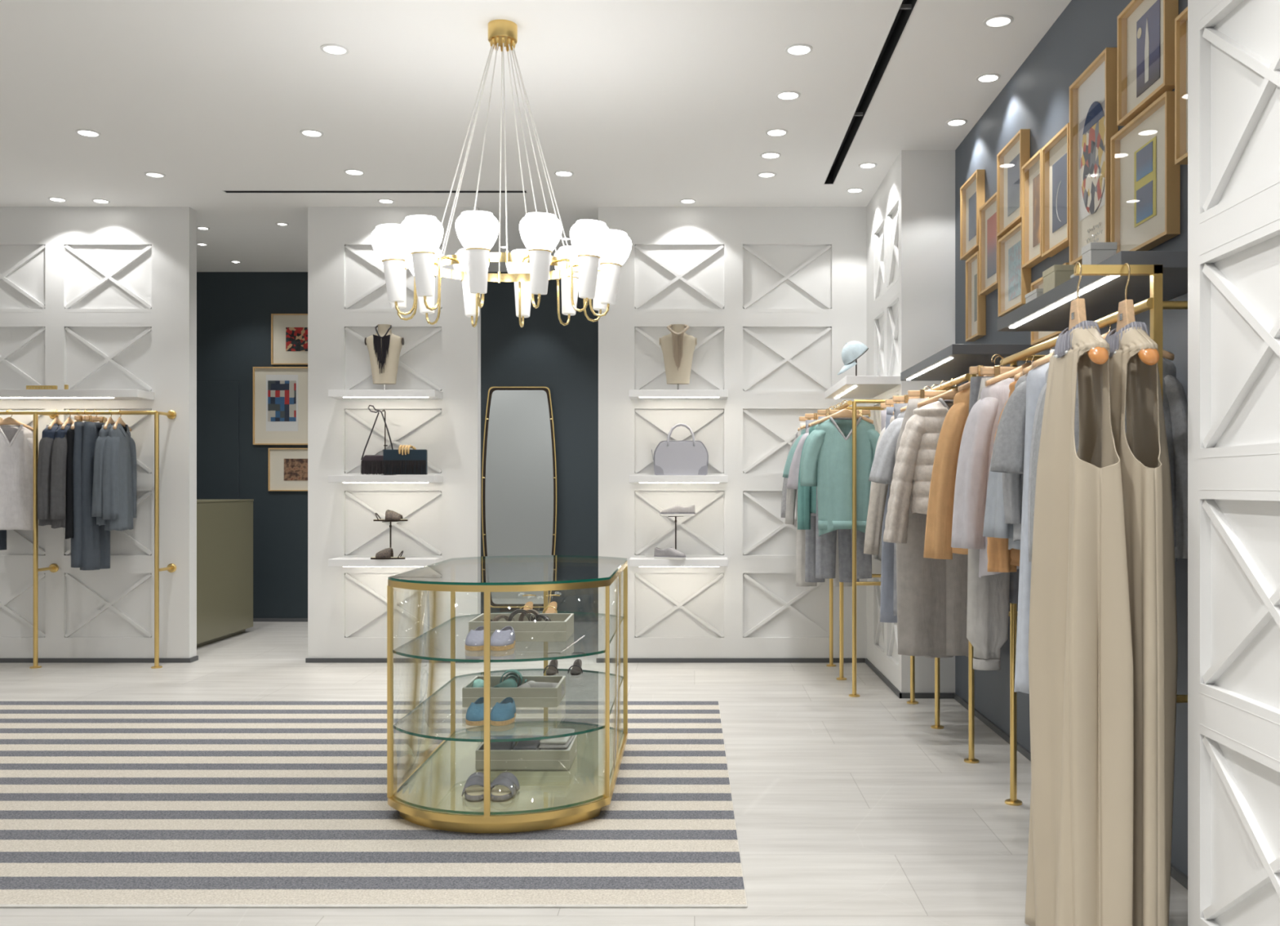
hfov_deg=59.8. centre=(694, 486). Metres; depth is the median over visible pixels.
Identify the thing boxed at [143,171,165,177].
recessed light
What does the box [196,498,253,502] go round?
countertop
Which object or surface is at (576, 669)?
sandal
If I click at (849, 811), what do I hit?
floor
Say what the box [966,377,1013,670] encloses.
trousers
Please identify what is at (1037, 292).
carton
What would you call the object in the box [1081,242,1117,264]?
carton
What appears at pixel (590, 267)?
chandelier
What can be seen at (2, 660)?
baseboard
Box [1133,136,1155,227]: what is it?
print
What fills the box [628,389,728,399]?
wall shelf
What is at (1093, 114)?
print
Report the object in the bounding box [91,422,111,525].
shirt
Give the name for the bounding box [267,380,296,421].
print
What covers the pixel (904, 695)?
baseboard
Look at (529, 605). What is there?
sandal
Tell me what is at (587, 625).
glass shelf
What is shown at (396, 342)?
bust
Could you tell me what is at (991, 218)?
print
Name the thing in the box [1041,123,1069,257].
framed picture
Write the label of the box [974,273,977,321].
print
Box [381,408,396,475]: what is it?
stand
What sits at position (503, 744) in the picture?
sweater
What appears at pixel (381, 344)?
necklace
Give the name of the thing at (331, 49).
recessed light
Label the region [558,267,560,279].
socket
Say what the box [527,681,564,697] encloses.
scarf
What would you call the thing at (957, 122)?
recessed light
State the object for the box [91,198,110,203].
recessed light
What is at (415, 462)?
clutch
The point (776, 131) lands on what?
recessed light
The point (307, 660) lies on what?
baseboard
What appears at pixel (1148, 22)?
print
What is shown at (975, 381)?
trousers
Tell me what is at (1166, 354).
clothes hanger
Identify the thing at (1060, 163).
print
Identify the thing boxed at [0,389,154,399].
wall shelf
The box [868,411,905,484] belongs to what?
tee
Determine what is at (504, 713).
espadrille
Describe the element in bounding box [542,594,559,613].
sandal
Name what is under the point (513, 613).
belt
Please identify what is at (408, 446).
handle
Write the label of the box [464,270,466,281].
socket
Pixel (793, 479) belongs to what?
tee
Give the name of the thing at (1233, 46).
wall
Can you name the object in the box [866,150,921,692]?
wall
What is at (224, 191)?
ceiling vent
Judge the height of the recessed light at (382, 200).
0.006 m
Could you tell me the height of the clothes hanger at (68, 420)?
0.160 m
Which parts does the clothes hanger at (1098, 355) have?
maker plate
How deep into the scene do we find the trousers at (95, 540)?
8.42 m
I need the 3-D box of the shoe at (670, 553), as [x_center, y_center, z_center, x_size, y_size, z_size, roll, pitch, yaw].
[-0.190,0.512,8.555,0.263,0.092,0.088,0,0,22]
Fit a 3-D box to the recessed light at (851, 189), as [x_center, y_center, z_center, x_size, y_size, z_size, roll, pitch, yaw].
[1.195,-2.207,8.287,0.128,0.006,0.128,0,0,0]
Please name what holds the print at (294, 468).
attached to the framed picture at (287, 467)
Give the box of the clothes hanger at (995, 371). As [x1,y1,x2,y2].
[980,356,1027,377]
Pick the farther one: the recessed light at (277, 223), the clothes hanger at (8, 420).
the recessed light at (277, 223)
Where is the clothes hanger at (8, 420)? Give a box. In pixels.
[0,409,33,431]
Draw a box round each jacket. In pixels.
[37,422,59,525]
[49,422,71,528]
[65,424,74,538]
[102,422,136,530]
[883,398,953,543]
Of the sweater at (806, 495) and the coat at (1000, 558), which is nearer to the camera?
the coat at (1000, 558)
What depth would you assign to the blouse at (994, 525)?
4.31 m
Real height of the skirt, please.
1.294 m
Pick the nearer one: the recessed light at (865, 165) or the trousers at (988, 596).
the trousers at (988, 596)
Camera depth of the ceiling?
6.41 m
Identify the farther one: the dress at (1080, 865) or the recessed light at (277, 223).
the recessed light at (277, 223)
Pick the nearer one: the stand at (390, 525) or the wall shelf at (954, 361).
the wall shelf at (954, 361)
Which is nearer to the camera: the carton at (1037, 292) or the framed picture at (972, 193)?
the carton at (1037, 292)
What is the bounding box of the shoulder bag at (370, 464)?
[360,404,393,475]
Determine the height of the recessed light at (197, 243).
0.014 m
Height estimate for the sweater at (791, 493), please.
0.738 m
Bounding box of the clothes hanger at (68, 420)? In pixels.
[61,409,73,429]
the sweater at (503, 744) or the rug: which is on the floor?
the rug
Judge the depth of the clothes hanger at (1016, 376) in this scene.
4.40 m
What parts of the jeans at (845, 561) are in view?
leg, leg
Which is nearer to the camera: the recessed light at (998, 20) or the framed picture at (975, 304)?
the recessed light at (998, 20)
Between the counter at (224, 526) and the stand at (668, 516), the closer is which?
the stand at (668, 516)
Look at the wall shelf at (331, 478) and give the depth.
8.52 m
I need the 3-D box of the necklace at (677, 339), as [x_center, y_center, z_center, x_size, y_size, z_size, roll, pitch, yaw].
[-0.128,-1.076,8.601,0.179,0.372,0.094,0,0,0]
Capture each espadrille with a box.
[465,625,484,650]
[465,697,484,725]
[490,625,515,650]
[490,697,515,725]
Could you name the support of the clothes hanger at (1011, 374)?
hanging from the rail at (1155, 304)
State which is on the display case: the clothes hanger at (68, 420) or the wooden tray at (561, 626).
the wooden tray at (561, 626)
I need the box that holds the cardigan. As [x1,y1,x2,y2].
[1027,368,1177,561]
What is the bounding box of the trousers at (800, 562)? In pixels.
[795,422,852,586]
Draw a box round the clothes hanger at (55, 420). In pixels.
[48,409,62,429]
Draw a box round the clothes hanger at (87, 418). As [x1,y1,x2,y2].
[84,409,106,422]
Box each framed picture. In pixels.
[253,366,307,444]
[268,448,307,490]
[271,313,307,364]
[960,169,985,259]
[965,250,986,341]
[978,191,1002,295]
[996,128,1030,236]
[997,222,1031,316]
[1021,148,1047,268]
[1031,262,1069,345]
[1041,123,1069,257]
[1069,47,1118,264]
[1110,91,1180,253]
[1117,0,1178,125]
[1174,6,1187,164]
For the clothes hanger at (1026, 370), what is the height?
0.160 m
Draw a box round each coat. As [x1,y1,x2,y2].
[863,415,895,555]
[895,398,968,655]
[923,387,969,559]
[986,379,1020,572]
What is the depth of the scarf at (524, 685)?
5.16 m
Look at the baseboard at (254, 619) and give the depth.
11.44 m
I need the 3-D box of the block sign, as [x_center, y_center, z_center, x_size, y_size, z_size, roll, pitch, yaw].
[-5.050,-0.763,8.599,0.230,0.036,0.026,0,0,0]
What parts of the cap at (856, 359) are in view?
baseball cap, crown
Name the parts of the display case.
glass pane, rail, glass, rail, glass pane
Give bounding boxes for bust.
[364,324,404,389]
[659,324,697,389]
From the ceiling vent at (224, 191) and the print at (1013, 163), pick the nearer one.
the print at (1013, 163)
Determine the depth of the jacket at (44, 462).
8.32 m
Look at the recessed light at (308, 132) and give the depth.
6.94 m
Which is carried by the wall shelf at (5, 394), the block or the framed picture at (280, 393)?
the block
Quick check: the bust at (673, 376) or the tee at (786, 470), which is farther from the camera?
the bust at (673, 376)
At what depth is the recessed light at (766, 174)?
7.86 m
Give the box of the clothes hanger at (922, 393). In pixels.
[907,380,962,398]
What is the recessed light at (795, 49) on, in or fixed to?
in the ceiling
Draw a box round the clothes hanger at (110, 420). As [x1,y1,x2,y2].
[102,409,115,429]
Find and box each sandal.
[370,546,404,559]
[373,509,408,520]
[461,771,491,799]
[490,771,519,799]
[520,594,536,609]
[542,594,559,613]
[543,652,560,675]
[567,652,584,675]
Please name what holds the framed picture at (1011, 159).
attached to the wall at (1036, 98)
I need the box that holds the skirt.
[880,406,897,622]
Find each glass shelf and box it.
[393,701,613,726]
[394,610,622,651]
[396,737,621,791]
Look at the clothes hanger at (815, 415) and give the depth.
7.99 m
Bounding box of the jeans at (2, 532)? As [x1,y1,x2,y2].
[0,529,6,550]
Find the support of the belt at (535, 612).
in the wooden tray at (561, 626)
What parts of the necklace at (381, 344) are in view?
collar cord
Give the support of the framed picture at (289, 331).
attached to the wall at (234, 309)
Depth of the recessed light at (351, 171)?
7.80 m
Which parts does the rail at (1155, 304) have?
post, rail, hanging arm, post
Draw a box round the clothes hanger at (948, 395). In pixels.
[917,377,959,407]
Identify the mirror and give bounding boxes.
[481,386,556,612]
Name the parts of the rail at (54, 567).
post, rail, post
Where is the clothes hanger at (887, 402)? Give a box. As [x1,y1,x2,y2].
[884,399,903,404]
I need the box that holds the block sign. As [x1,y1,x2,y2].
[26,385,57,389]
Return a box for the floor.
[0,621,1187,925]
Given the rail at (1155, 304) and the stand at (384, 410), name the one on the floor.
the rail at (1155, 304)
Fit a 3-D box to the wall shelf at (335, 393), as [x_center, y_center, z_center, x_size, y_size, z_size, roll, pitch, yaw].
[-2.400,-0.714,8.653,0.820,0.059,0.265,0,0,0]
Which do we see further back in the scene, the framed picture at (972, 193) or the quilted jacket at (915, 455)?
the framed picture at (972, 193)
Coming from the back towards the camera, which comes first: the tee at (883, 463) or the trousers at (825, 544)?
the trousers at (825, 544)
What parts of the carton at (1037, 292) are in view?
lid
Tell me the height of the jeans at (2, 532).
0.984 m
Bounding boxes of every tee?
[782,428,805,477]
[786,425,816,515]
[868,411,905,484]
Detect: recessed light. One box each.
[48,196,66,201]
[75,128,101,137]
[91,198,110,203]
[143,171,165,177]
[196,226,209,229]
[196,242,208,245]
[230,260,241,262]
[275,222,288,225]
[300,128,323,137]
[320,44,349,55]
[343,168,364,175]
[377,198,394,203]
[554,170,573,176]
[560,236,570,239]
[679,198,696,203]
[756,171,776,177]
[760,151,781,158]
[765,128,787,136]
[775,90,800,100]
[785,44,813,55]
[846,187,863,192]
[857,162,876,168]
[946,118,967,125]
[976,73,1000,82]
[982,14,1013,27]
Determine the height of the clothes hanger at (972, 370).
0.099 m
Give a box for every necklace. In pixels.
[373,324,391,373]
[666,324,689,370]
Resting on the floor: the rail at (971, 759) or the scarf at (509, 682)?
the rail at (971, 759)
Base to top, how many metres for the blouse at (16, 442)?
0.814 m
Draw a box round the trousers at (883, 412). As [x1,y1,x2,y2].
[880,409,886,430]
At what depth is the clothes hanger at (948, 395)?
5.91 m
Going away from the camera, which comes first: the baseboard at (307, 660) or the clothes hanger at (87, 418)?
the clothes hanger at (87, 418)
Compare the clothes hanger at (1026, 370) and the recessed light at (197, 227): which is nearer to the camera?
the clothes hanger at (1026, 370)
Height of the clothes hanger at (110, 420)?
0.160 m
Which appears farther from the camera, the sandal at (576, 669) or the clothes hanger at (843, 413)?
the clothes hanger at (843, 413)
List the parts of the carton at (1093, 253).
lid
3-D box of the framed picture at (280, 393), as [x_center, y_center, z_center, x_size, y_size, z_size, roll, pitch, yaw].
[-4.245,-0.830,11.434,0.585,0.800,0.028,0,0,0]
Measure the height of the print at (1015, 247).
0.280 m
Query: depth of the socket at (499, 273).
5.69 m
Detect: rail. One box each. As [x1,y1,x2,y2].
[0,409,176,668]
[826,399,885,697]
[906,373,1017,763]
[1000,264,1187,805]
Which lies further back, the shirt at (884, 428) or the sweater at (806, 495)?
the sweater at (806, 495)
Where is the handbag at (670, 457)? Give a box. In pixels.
[651,423,708,475]
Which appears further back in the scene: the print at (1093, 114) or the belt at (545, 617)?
the belt at (545, 617)
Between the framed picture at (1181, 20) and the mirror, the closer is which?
the framed picture at (1181, 20)
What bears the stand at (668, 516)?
on the wall shelf at (633, 561)
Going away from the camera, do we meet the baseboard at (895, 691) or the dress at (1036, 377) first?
the dress at (1036, 377)
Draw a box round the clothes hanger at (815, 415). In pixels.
[804,405,835,419]
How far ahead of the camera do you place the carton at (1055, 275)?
4.23 m
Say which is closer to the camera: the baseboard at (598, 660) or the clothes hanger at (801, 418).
the clothes hanger at (801, 418)
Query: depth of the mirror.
11.36 m
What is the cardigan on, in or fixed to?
hanging from the clothes hanger
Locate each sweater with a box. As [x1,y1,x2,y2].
[490,736,515,749]
[513,735,542,749]
[539,728,576,751]
[781,431,798,517]
[785,428,804,524]
[797,424,816,529]
[800,416,879,536]
[1002,349,1054,541]
[1030,358,1187,558]
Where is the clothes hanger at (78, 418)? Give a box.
[74,409,97,422]
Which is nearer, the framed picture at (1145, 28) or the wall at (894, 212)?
the framed picture at (1145, 28)
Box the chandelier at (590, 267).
[370,19,631,327]
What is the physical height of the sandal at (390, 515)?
0.090 m
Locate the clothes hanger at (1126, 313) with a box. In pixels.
[1115,262,1159,364]
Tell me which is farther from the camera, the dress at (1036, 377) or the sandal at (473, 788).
the sandal at (473, 788)
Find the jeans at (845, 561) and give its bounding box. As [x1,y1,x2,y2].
[804,419,859,582]
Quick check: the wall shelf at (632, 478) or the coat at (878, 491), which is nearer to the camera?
the coat at (878, 491)
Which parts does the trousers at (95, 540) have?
leg, leg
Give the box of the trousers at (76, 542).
[71,421,84,567]
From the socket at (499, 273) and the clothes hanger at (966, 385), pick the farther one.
the socket at (499, 273)
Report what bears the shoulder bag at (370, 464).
hanging from the stand at (384, 410)
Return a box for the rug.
[0,701,747,907]
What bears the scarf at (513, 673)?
in the wooden tray at (522, 696)
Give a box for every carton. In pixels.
[1025,288,1043,303]
[1042,264,1075,293]
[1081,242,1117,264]
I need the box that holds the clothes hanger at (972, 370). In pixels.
[968,354,1017,376]
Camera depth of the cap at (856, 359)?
7.64 m
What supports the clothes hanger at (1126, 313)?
hanging from the rail at (1155, 304)
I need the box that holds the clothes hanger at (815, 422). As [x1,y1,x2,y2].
[810,403,842,426]
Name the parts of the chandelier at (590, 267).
lamp shade, lamp shade, arm, arm, lamp shade, lamp shade, arm, arm, cord, cord, cord, lamp shade, arm, lamp shade, arm, cord, cord, cord, cord, cord, lamp shade, arm, cord, arm, cord, cord, lamp shade, cord, arm, lamp shade, arm, arm, lamp shade, arm, lamp shade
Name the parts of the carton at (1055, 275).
lid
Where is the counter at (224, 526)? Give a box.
[196,498,253,647]
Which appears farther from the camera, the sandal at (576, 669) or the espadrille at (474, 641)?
the sandal at (576, 669)
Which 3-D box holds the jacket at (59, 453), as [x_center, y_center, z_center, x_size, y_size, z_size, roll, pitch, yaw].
[-4.801,-0.083,8.541,0.172,0.797,0.492,0,0,-7]
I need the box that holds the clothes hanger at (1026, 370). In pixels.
[1022,364,1031,374]
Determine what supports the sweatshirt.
hanging from the clothes hanger
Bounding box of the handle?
[398,444,416,454]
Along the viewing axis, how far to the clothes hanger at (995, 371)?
4.78 m
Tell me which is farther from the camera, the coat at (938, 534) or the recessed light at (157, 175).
the recessed light at (157, 175)
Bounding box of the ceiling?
[0,0,1071,271]
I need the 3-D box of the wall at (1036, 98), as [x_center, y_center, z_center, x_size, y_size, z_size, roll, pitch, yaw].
[1.787,-0.410,5.168,0.146,3.600,4.277,0,0,0]
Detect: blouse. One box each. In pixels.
[0,424,39,529]
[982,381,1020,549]
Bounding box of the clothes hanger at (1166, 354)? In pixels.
[1101,330,1174,360]
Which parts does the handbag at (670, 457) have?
handle, handle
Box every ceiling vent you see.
[222,190,528,193]
[822,0,918,184]
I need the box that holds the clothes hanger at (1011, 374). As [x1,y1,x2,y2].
[985,354,1034,386]
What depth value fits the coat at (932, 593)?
6.02 m
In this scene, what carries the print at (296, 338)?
attached to the framed picture at (289, 331)
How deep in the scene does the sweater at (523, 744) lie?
5.16 m
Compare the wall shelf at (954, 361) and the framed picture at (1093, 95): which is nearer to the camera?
the framed picture at (1093, 95)
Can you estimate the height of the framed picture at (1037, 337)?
0.304 m
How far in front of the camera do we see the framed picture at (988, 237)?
6.40 m
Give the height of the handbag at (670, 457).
0.402 m
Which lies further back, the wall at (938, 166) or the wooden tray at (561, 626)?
the wall at (938, 166)
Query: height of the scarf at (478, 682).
0.078 m
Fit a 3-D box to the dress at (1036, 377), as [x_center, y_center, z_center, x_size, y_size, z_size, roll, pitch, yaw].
[1.372,0.139,3.974,0.448,1.195,0.157,0,0,0]
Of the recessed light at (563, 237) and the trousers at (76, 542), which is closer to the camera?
the trousers at (76, 542)
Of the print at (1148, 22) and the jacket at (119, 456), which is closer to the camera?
the print at (1148, 22)
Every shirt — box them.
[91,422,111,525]
[869,422,885,496]
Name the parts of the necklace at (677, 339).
collar cord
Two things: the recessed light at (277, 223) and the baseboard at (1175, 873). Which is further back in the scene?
the recessed light at (277, 223)
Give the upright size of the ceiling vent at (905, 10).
0.113 m
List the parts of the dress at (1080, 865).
panel, panel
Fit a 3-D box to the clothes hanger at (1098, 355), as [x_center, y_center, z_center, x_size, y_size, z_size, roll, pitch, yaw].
[1.148,-0.510,3.330,0.056,0.329,0.390,0,0,0]
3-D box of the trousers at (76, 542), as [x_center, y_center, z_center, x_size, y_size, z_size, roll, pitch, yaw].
[-4.671,0.061,8.536,0.137,1.104,0.277,0,0,6]
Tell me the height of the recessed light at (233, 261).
0.014 m
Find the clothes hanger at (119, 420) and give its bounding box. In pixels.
[112,409,131,431]
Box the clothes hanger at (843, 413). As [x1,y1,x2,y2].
[817,400,873,423]
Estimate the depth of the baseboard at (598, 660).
8.77 m
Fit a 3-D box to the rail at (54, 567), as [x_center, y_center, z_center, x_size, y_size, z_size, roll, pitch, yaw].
[-5.125,0.394,8.641,2.070,1.992,0.290,0,0,0]
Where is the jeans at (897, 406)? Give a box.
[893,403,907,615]
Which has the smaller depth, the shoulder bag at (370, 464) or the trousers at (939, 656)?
the trousers at (939, 656)
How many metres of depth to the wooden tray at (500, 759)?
5.08 m
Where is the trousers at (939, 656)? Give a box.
[924,655,968,657]
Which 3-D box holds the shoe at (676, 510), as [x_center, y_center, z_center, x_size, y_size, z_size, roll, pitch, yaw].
[-0.130,0.185,8.630,0.273,0.088,0.088,0,0,0]
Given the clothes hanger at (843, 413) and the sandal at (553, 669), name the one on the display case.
the sandal at (553, 669)
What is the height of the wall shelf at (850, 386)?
0.059 m
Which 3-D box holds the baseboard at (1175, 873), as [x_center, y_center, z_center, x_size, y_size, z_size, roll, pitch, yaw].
[1.707,1.373,5.234,0.014,0.035,4.147,0,0,0]
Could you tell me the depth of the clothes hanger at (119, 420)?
8.52 m
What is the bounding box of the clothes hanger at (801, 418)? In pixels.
[799,408,825,421]
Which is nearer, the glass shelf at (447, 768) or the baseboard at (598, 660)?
the glass shelf at (447, 768)
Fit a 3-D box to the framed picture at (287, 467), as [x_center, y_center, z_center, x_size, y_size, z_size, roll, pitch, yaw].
[-4.100,-0.175,11.434,0.560,0.440,0.028,0,0,0]
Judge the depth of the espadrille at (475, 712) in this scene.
4.67 m
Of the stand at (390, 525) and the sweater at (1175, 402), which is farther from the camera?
the stand at (390, 525)
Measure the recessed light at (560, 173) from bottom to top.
0.006 m
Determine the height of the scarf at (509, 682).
0.078 m
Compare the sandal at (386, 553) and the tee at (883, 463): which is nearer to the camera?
the tee at (883, 463)
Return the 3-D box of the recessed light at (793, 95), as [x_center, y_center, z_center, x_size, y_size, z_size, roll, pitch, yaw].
[0.529,-2.207,6.276,0.140,0.006,0.140,0,0,0]
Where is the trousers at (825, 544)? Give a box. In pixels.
[815,416,871,578]
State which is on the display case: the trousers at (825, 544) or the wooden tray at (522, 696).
the wooden tray at (522, 696)
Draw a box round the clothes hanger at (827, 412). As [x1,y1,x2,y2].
[817,401,870,416]
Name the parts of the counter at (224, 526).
panel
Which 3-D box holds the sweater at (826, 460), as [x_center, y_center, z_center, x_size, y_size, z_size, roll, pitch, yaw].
[1.007,-0.067,7.460,0.596,0.803,0.149,0,0,0]
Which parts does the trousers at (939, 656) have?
leg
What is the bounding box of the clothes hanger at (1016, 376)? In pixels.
[1013,347,1051,380]
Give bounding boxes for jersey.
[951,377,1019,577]
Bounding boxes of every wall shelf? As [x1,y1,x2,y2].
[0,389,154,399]
[328,389,442,399]
[328,475,442,482]
[328,556,442,566]
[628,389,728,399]
[628,475,728,482]
[628,556,728,566]
[824,375,900,398]
[900,343,1031,380]
[996,250,1187,331]
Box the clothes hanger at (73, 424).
[71,409,79,429]
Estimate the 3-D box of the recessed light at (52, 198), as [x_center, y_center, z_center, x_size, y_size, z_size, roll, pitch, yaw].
[-4.900,-2.207,8.550,0.128,0.006,0.128,0,0,0]
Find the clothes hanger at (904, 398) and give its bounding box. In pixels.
[893,386,931,403]
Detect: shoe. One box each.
[653,546,685,559]
[660,504,695,515]
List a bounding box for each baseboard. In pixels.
[0,657,191,662]
[190,655,198,662]
[253,617,307,621]
[305,657,479,662]
[596,657,865,662]
[865,657,901,697]
[899,692,953,697]
[953,692,1187,888]
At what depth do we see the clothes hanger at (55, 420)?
8.51 m
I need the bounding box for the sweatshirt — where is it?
[990,377,1026,473]
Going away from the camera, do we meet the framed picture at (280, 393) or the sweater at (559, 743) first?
the sweater at (559, 743)
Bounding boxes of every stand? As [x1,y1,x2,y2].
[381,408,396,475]
[383,520,399,547]
[667,515,683,549]
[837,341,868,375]
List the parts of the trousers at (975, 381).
leg, leg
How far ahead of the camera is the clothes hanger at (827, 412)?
7.59 m
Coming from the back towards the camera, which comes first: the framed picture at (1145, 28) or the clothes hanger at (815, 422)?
the clothes hanger at (815, 422)
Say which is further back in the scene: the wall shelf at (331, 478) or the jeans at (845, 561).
the wall shelf at (331, 478)
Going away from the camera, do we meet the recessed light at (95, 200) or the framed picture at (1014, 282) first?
the framed picture at (1014, 282)
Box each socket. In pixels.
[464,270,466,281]
[497,271,500,283]
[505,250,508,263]
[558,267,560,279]
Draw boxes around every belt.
[492,614,515,621]
[507,608,536,621]
[518,608,542,621]
[533,613,551,621]
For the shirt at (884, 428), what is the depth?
6.83 m
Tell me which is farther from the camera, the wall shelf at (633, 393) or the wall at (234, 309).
the wall at (234, 309)
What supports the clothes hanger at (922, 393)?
hanging from the rail at (971, 759)
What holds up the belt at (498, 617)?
in the wooden tray at (561, 626)
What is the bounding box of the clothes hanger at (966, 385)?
[957,355,1004,391]
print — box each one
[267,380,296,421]
[284,458,307,479]
[285,327,307,351]
[968,191,976,240]
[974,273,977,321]
[986,211,996,279]
[1007,153,1019,216]
[1008,240,1021,301]
[1032,173,1039,247]
[1052,152,1066,232]
[1080,102,1105,213]
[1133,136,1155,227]
[1136,0,1159,97]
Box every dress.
[1013,361,1049,693]
[1024,320,1133,925]
[1090,321,1177,925]
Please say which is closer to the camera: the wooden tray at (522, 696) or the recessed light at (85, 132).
the wooden tray at (522, 696)
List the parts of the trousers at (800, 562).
leg, leg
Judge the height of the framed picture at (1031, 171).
0.514 m
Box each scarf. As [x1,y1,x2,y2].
[471,678,484,687]
[493,678,517,687]
[499,668,526,685]
[516,680,534,687]
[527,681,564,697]
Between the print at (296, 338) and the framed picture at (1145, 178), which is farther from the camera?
the print at (296, 338)
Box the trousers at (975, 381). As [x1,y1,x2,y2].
[968,376,1019,603]
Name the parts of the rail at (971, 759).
post, post, rail, post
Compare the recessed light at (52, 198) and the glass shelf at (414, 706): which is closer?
the glass shelf at (414, 706)
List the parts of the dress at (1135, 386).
panel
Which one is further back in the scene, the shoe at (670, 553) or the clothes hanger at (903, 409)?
the shoe at (670, 553)
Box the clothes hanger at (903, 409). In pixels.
[900,384,937,412]
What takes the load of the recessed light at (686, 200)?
in the ceiling
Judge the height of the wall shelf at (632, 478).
0.059 m
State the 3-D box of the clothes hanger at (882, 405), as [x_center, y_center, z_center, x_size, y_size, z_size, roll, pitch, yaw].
[1.355,-0.530,6.970,0.380,0.099,0.034,0,0,0]
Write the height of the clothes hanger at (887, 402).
0.099 m
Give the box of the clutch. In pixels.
[382,448,427,474]
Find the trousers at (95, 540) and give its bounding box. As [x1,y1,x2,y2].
[80,421,110,569]
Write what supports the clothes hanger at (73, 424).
hanging from the rail at (54, 567)
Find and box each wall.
[0,206,866,659]
[196,271,598,617]
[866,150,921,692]
[921,150,955,692]
[955,0,1187,875]
[1187,0,1279,925]
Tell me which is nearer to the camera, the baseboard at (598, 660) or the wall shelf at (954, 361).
the wall shelf at (954, 361)
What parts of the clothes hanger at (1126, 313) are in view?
maker plate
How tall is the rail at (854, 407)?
1.983 m
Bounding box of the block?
[63,382,68,389]
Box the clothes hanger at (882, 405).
[880,402,893,408]
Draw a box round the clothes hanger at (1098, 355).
[1068,261,1108,364]
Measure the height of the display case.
1.001 m
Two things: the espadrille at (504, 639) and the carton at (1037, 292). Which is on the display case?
the espadrille at (504, 639)
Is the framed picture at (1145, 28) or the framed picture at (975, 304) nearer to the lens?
the framed picture at (1145, 28)
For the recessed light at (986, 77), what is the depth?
6.00 m
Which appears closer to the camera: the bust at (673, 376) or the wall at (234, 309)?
the bust at (673, 376)
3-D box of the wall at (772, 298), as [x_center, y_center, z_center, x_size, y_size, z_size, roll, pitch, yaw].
[-3.070,-0.410,8.851,8.860,3.600,0.131,0,0,0]
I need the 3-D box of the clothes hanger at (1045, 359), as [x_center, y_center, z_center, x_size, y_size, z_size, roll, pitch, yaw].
[1.372,-0.499,3.958,0.340,0.160,0.040,0,0,0]
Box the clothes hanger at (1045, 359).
[1031,352,1053,368]
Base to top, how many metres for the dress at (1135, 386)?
1.864 m
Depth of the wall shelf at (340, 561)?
8.52 m
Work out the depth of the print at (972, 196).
6.77 m
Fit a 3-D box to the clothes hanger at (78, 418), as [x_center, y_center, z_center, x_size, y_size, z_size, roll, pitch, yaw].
[-4.671,-0.542,8.536,0.034,0.099,0.260,0,0,6]
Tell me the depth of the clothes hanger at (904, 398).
6.41 m
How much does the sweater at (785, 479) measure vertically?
0.726 m
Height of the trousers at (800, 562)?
1.224 m
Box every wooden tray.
[462,675,565,706]
[468,613,573,641]
[475,734,577,769]
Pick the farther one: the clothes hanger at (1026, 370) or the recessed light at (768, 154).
the recessed light at (768, 154)
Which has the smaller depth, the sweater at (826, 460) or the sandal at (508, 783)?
the sandal at (508, 783)
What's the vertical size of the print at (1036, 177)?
0.340 m
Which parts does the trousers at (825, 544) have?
leg, leg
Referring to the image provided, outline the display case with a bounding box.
[386,555,627,832]
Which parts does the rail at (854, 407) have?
post, post, rail, post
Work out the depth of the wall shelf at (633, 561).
8.52 m

